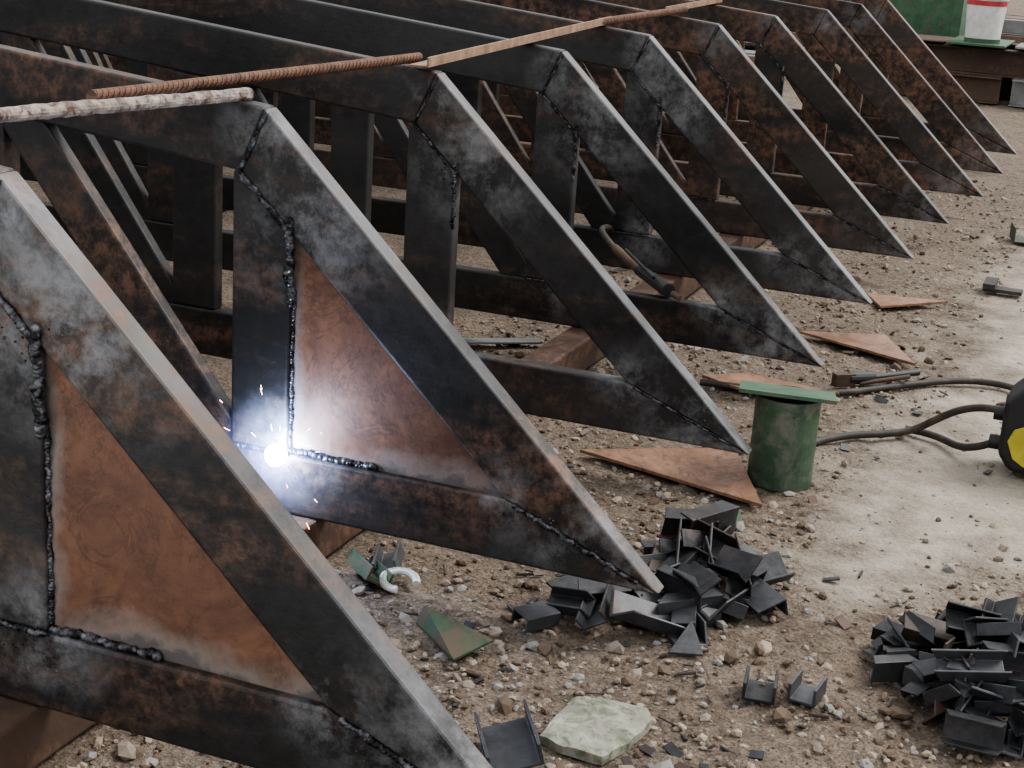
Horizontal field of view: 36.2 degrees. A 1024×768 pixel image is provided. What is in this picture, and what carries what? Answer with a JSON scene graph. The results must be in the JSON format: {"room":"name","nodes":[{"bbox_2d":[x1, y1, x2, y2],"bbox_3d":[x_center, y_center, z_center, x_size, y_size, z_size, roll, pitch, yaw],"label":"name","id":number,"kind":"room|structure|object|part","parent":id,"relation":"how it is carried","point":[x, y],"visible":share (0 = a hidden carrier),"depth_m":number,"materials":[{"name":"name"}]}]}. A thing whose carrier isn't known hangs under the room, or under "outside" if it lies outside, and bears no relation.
{"room":"outdoor welding yard","nodes":[
{"label":"outdoor welding yard","id":0,"kind":"room"},
{"bbox_2d":[25,0,1023,767],"bbox_3d":[7.934,-4.563,20.610,39.187,0.038,43.562,10,18,20],"label":"ground","id":1,"kind":"structure","parent":0,"point":[844,513],"depth_m":3.23,"materials":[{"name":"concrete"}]},
{"bbox_2d":[346,548,393,585],"bbox_3d":[-0.257,0.332,2.822,0.056,0.048,0.090,-6,20,-29],"label":"channel offcut","id":2,"kind":"object","parent":1,"relation":"on","point":[365,569],"visible":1,"depth_m":2.81,"materials":[{"name":"green paint"}]},
{"bbox_2d":[372,540,404,571],"bbox_3d":[-0.226,0.318,2.861,0.051,0.056,0.069,5,17,4],"label":"channel offcut","id":3,"kind":"object","parent":2,"relation":"on","point":[393,559],"visible":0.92,"depth_m":2.86,"materials":[{"name":"metal"}]},
{"bbox_2d":[379,567,419,593],"bbox_3d":[-0.204,0.350,2.808,0.075,0.025,0.064,-9,21,-36],"label":"ring","id":4,"kind":"object","parent":1,"relation":"on","point":[414,576],"visible":0.98,"depth_m":2.80,"materials":[{"name":"plastic"}]},
{"bbox_2d":[0,204,810,767],"bbox_3d":[0.622,-0.390,5.270,0.084,0.089,7.800,10,18,20],"label":"support beam","id":5,"kind":"structure","parent":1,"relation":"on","point":[30,734],"depth_m":2.82,"materials":[{"name":"metal"}]},
{"bbox_2d":[0,165,492,767],"bbox_3d":[-2.850,-0.551,2.805,6.317,1.231,0.055,10,18,20],"label":"frame","id":6,"kind":"object","parent":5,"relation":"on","point":[154,585],"visible":1,"depth_m":1.99,"materials":[{"name":"black metal"}]},
{"bbox_3d":[-0.408,0.173,1.981,0.427,0.404,0.008,10,18,20],"label":"gusset plate","id":7,"kind":"part","parent":6,"relation":"part of","materials":[{"name":"brown metal"}]},
{"bbox_2d":[0,44,663,593],"bbox_3d":[-2.633,-0.759,3.533,6.311,1.227,0.051,10,18,20],"label":"steel truss frame","id":8,"kind":"object","parent":5,"relation":"on","point":[419,441],"visible":0.95,"depth_m":2.73,"materials":[{"name":"grey metal"}]},
{"bbox_2d":[0,87,253,122],"bbox_3d":[-0.656,-0.409,2.329,0.025,0.044,0.884,12,19,25],"label":"bar","id":9,"kind":"object","parent":8,"relation":"on","point":[65,109],"visible":1,"depth_m":2.41,"materials":[{"name":"white metal"}]},
{"bbox_2d":[86,52,422,99],"bbox_3d":[-0.437,-0.586,2.958,0.022,0.022,1.087,11,19,23],"label":"rod","id":10,"kind":"object","parent":8,"relation":"attached to","point":[182,85],"visible":0.98,"depth_m":2.85,"materials":[{"name":"brown metal"}]},
{"bbox_2d":[220,385,321,527],"bbox_3d":[-0.422,0.127,2.800,0.323,0.340,0.340,10,18,20],"label":"arc","id":11,"kind":"object","parent":8,"relation":"attached to","point":[275,454],"visible":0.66,"depth_m":2.79,"materials":[{"name":"white"}]},
{"bbox_3d":[-0.191,-0.035,2.706,0.427,0.404,0.008,10,18,20],"label":"gusset plate","id":12,"kind":"part","parent":8,"relation":"part of","materials":[{"name":"brown metal"}]},
{"bbox_2d":[0,0,751,454],"bbox_3d":[-2.374,-0.961,4.243,6.317,1.231,0.049,10,18,20],"label":"frame","id":13,"kind":"object","parent":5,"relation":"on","point":[655,395],"visible":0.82,"depth_m":3.46,"materials":[{"name":"grey metal"}]},
{"bbox_2d":[15,0,823,366],"bbox_3d":[-2.080,-1.156,4.941,6.317,1.231,0.048,10,18,20],"label":"frame","id":14,"kind":"object","parent":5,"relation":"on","point":[744,319],"visible":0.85,"depth_m":4.17,"materials":[{"name":"grey metal"}]},
{"bbox_2d":[409,16,610,67],"bbox_3d":[0.046,-0.913,4.111,0.046,0.022,1.687,8,18,15],"label":"bar","id":15,"kind":"object","parent":14,"relation":"on","point":[432,61],"visible":0.98,"depth_m":3.82,"materials":[{"name":"brown metal"}]},
{"bbox_2d":[20,0,872,303],"bbox_3d":[-1.794,-1.352,5.639,6.317,1.231,0.050,10,18,20],"label":"frame","id":16,"kind":"object","parent":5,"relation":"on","point":[804,264],"visible":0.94,"depth_m":4.86,"materials":[{"name":"grey metal"}]},
{"bbox_2d":[595,6,687,25],"bbox_3d":[0.438,-1.217,5.169,0.026,0.031,0.946,10,18,20],"label":"rod","id":17,"kind":"object","parent":16,"relation":"on","point":[683,9],"visible":0.98,"depth_m":5.13,"materials":[{"name":"brown metal"}]},
{"bbox_2d":[86,0,913,258],"bbox_3d":[-1.490,-1.545,6.333,6.317,1.231,0.049,10,18,20],"label":"frame","id":18,"kind":"object","parent":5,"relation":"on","point":[854,224],"visible":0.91,"depth_m":5.52,"materials":[{"name":"grey metal"}]},
{"bbox_2d":[98,0,948,223],"bbox_3d":[-1.176,-1.736,7.022,6.317,1.231,0.049,10,18,20],"label":"frame","id":19,"kind":"object","parent":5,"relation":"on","point":[779,53],"visible":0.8,"depth_m":6.18,"materials":[{"name":"metal"}]},
{"bbox_2d":[665,0,721,8],"bbox_3d":[0.671,-1.429,5.883,0.045,0.022,0.951,9,18,17],"label":"bar","id":20,"kind":"object","parent":19,"relation":"on","point":[689,5],"visible":0.61,"depth_m":5.89,"materials":[{"name":"brown metal"}]},
{"bbox_2d":[107,0,983,196],"bbox_3d":[-0.834,-1.923,7.704,6.317,1.231,0.042,10,18,20],"label":"frame","id":21,"kind":"object","parent":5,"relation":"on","point":[830,43],"visible":0.29,"depth_m":6.86,"materials":[{"name":"metal"}]},
{"bbox_2d":[598,0,1016,153],"bbox_3d":[-0.240,-2.312,9.095,6.317,1.231,0.042,10,18,20],"label":"frame","id":22,"kind":"object","parent":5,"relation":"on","point":[884,12],"visible":0.12,"depth_m":8.23,"materials":[{"name":"metal"}]},
{"bbox_2d":[416,605,492,660],"bbox_3d":[-0.106,0.409,2.611,0.081,0.036,0.140,-10,22,-37],"label":"scrap","id":23,"kind":"object","parent":1,"relation":"on","point":[457,640],"visible":1,"depth_m":2.59,"materials":[{"name":"paint"}]},
{"bbox_2d":[464,338,540,343],"bbox_3d":[-0.032,-0.120,4.383,0.236,0.006,0.044,0,17,-13],"label":"bar","id":24,"kind":"object","parent":1,"relation":"on","point":[468,340],"visible":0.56,"depth_m":4.38,"materials":[{"name":"grey metal"}]},
{"bbox_2d":[474,699,544,767],"bbox_3d":[-0.005,0.513,2.269,0.086,0.059,0.122,0,17,-11],"label":"channel offcut","id":25,"kind":"object","parent":1,"relation":"on","point":[516,743],"visible":0.98,"depth_m":2.27,"materials":[{"name":"metal"}]},
{"bbox_2d":[68,174,1023,767],"bbox_3d":[1.704,-0.020,4.466,3.725,0.055,7.033,10,18,20],"label":"gravel stones","id":26,"kind":"object","parent":1,"relation":"on","point":[126,751],"visible":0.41,"depth_m":2.69},
{"bbox_2d":[539,696,651,765],"bbox_3d":[0.129,0.518,2.363,0.136,0.021,0.171,10,18,20],"label":"slab","id":27,"kind":"object","parent":1,"relation":"on","point":[597,731],"visible":1,"depth_m":2.34,"materials":[{"name":"stone"}]},
{"bbox_2d":[599,224,681,300],"bbox_3d":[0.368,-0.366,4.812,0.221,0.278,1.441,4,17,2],"label":"holder","id":28,"kind":"object","parent":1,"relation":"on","point":[659,284],"visible":0.71,"depth_m":4.28,"materials":[{"name":"black plastic"}]},
{"bbox_2d":[511,500,795,646],"bbox_3d":[0.287,0.343,2.823,0.427,0.139,0.520,10,18,20],"label":"pile","id":29,"kind":"object","parent":1,"relation":"on","point":[704,571],"depth_m":2.76,"materials":[{"name":"black metal"}]},
{"bbox_2d":[403,538,914,755],"bbox_3d":[0.230,0.442,2.656,0.890,0.026,1.016,10,18,20],"label":"pebbles","id":30,"kind":"object","parent":1,"relation":"on","point":[861,572],"visible":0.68,"depth_m":2.55,"materials":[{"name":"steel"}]},
{"bbox_2d":[580,448,761,506],"bbox_3d":[0.408,0.172,3.499,0.465,0.028,0.227,16,21,34],"label":"triangular gusset offcut","id":31,"kind":"object","parent":1,"relation":"on","point":[721,472],"visible":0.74,"depth_m":3.46,"materials":[{"name":"brown metal"}]},
{"bbox_2d":[594,50,754,80],"bbox_3d":[-1.174,-2.872,12.844,7.019,0.190,2.000,10,18,20],"label":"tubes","id":32,"kind":"object","parent":1,"relation":"on","point":[750,53],"visible":0.02,"depth_m":12.25,"materials":[{"name":"grey metal"}]},
{"bbox_2d":[365,325,992,767],"bbox_3d":[0.296,0.148,3.628,1.533,0.035,2.972,10,18,20],"label":"chips","id":33,"kind":"object","parent":1,"relation":"on","point":[670,747],"visible":0.38,"depth_m":2.76,"materials":[{"name":"stone"}]},
{"bbox_2d":[669,620,702,655],"bbox_3d":[0.302,0.429,2.630,0.054,0.033,0.079,10,18,20],"label":"scrap","id":34,"kind":"object","parent":1,"relation":"on","point":[688,643],"visible":1,"depth_m":2.62,"materials":[{"name":"metal"}]},
{"bbox_2d":[735,510,741,525],"bbox_3d":[0.449,0.274,3.191,0.055,0.017,0.071,1,17,-9],"label":"scrap","id":35,"kind":"object","parent":1,"relation":"on","point":[739,517],"visible":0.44,"depth_m":3.20,"materials":[{"name":"green metal"}]},
{"bbox_2d":[741,665,778,704],"bbox_3d":[0.396,0.479,2.492,0.052,0.030,0.065,7,17,12],"label":"channel offcut","id":36,"kind":"object","parent":1,"relation":"on","point":[751,691],"visible":1,"depth_m":2.48,"materials":[{"name":"metal"}]},
{"bbox_2d":[702,373,839,394],"bbox_3d":[0.682,-0.004,4.157,0.349,0.008,0.141,3,17,-3],"label":"triangular gusset offcut","id":37,"kind":"object","parent":1,"relation":"on","point":[727,377],"visible":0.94,"depth_m":4.16,"materials":[{"name":"brown metal"}]},
{"bbox_2d":[739,380,836,491],"bbox_3d":[0.595,0.108,3.440,0.208,0.223,0.145,7,17,9],"label":"pipe stub","id":38,"kind":"object","parent":1,"relation":"on","point":[785,425],"visible":0.98,"depth_m":3.39,"materials":[{"name":"paint"}]},
{"bbox_2d":[787,669,827,707],"bbox_3d":[0.470,0.484,2.490,0.046,0.030,0.060,12,19,26],"label":"channel offcut","id":39,"kind":"object","parent":1,"relation":"on","point":[799,693],"visible":1,"depth_m":2.48,"materials":[{"name":"metal"}]},
{"bbox_2d":[700,378,1012,395],"bbox_3d":[1.063,0.021,4.163,1.060,0.018,0.427,9,18,17],"label":"cable","id":40,"kind":"object","parent":1,"relation":"on","point":[942,381],"visible":0.76,"depth_m":4.21,"materials":[{"name":"black rubber"}]},
{"bbox_2d":[799,331,914,365],"bbox_3d":[1.070,-0.121,4.621,0.201,0.008,0.404,-13,23,-43],"label":"triangular gusset offcut","id":41,"kind":"object","parent":1,"relation":"on","point":[881,345],"visible":0.88,"depth_m":4.60,"materials":[{"name":"brown metal"}]},
{"bbox_2d":[831,369,920,386],"bbox_3d":[0.998,-0.014,4.214,0.287,0.037,0.076,-4,19,-24],"label":"clamp","id":42,"kind":"object","parent":1,"relation":"on","point":[839,379],"visible":1,"depth_m":4.19,"materials":[{"name":"grey metal"}]},
{"bbox_2d":[816,404,994,445],"bbox_3d":[0.924,0.095,3.693,0.440,0.134,0.261,10,18,20],"label":"cable","id":43,"kind":"object","parent":1,"relation":"on","point":[947,414],"depth_m":3.76,"materials":[{"name":"black rubber"}]},
{"bbox_2d":[866,293,947,307],"bbox_3d":[1.282,-0.283,5.191,0.286,0.008,0.158,-5,19,-27],"label":"triangular gusset offcut","id":44,"kind":"object","parent":1,"relation":"on","point":[882,301],"visible":0.86,"depth_m":5.15,"materials":[{"name":"brown metal"}]},
{"bbox_2d":[790,14,1023,62],"bbox_3d":[1.017,-3.702,15.498,10.214,0.490,1.600,10,18,20],"label":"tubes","id":45,"kind":"object","parent":1,"relation":"on","point":[1013,25],"visible":0.09,"depth_m":13.68,"materials":[{"name":"grey metal"}]},
{"bbox_2d":[862,596,1023,759],"bbox_3d":[0.863,0.453,2.551,0.512,0.161,0.496,-3,18,-20],"label":"pile","id":46,"kind":"object","parent":1,"relation":"on","point":[966,662],"visible":1,"depth_m":2.48,"materials":[{"name":"black metal"}]},
{"bbox_2d":[905,425,988,450],"bbox_3d":[1.052,0.121,3.740,0.235,0.072,0.158,10,18,20],"label":"cable","id":47,"kind":"object","parent":1,"relation":"on","point":[943,439],"depth_m":3.73,"materials":[{"name":"black rubber"}]},
{"bbox_2d":[888,41,1023,107],"bbox_3d":[4.624,-2.139,11.285,3.900,0.400,0.730,10,18,20],"label":"workbench","id":48,"kind":"object","parent":1,"relation":"on","point":[987,75],"visible":0.37,"depth_m":11.50,"materials":[{"name":"brown wood"}]},
{"bbox_2d":[918,34,1023,49],"bbox_3d":[3.921,-2.469,11.489,2.050,0.018,0.780,10,18,20],"label":"steel plate","id":49,"kind":"object","parent":48,"relation":"on","point":[959,40],"visible":0.77,"depth_m":11.48,"materials":[{"name":"paint"}]},
{"bbox_2d":[964,0,1009,43],"bbox_3d":[3.460,-2.673,11.447,0.304,0.340,0.304,10,18,20],"label":"paint bucket","id":50,"kind":"object","parent":49,"relation":"on","point":[984,18],"visible":1,"depth_m":11.35,"materials":[{"name":"white plastic"}]},
{"bbox_2d":[982,276,1022,295],"bbox_3d":[1.705,-0.337,5.427,0.130,0.030,0.130,10,18,20],"label":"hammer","id":51,"kind":"object","parent":1,"relation":"on","point":[990,283],"visible":1,"depth_m":5.39,"materials":[{"name":"grey metal"}]},
{"bbox_2d":[988,378,1023,476],"bbox_3d":[1.307,0.087,3.560,0.405,0.277,0.160,10,18,20],"label":"welding machine","id":52,"kind":"object","parent":1,"relation":"on","point":[1009,444],"visible":1,"depth_m":3.56,"materials":[{"name":"black plastic"}]},
{"bbox_2d":[1009,222,1023,243],"bbox_3d":[2.091,-0.610,6.348,0.120,0.060,0.140,7,17,9],"label":"channel offcut","id":53,"kind":"object","parent":1,"relation":"on","point":[1016,239],"visible":1,"depth_m":6.34,"materials":[{"name":"green paint"}]},
{"bbox_2d":[889,0,966,37],"bbox_3d":[3.305,-2.942,12.615,0.740,0.990,0.660,10,18,20],"label":"container","id":54,"kind":"object","parent":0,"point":[947,18],"visible":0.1,"depth_m":12.29,"materials":[{"name":"paint"}]},
{"bbox_3d":[-1.143,-0.705,5.927,0.084,0.089,7.800,10,18,20],"label":"tube","id":55,"kind":"object","parent":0,"visible":0},
{"bbox_2d":[499,0,1002,173],"bbox_3d":[-0.531,-2.116,8.397,6.317,1.231,0.042,10,18,20],"label":"frame","id":56,"kind":"object","parent":55,"relation":"on","point":[961,145],"visible":0.2,"depth_m":7.54,"materials":[{"name":"metal"}]}
]}

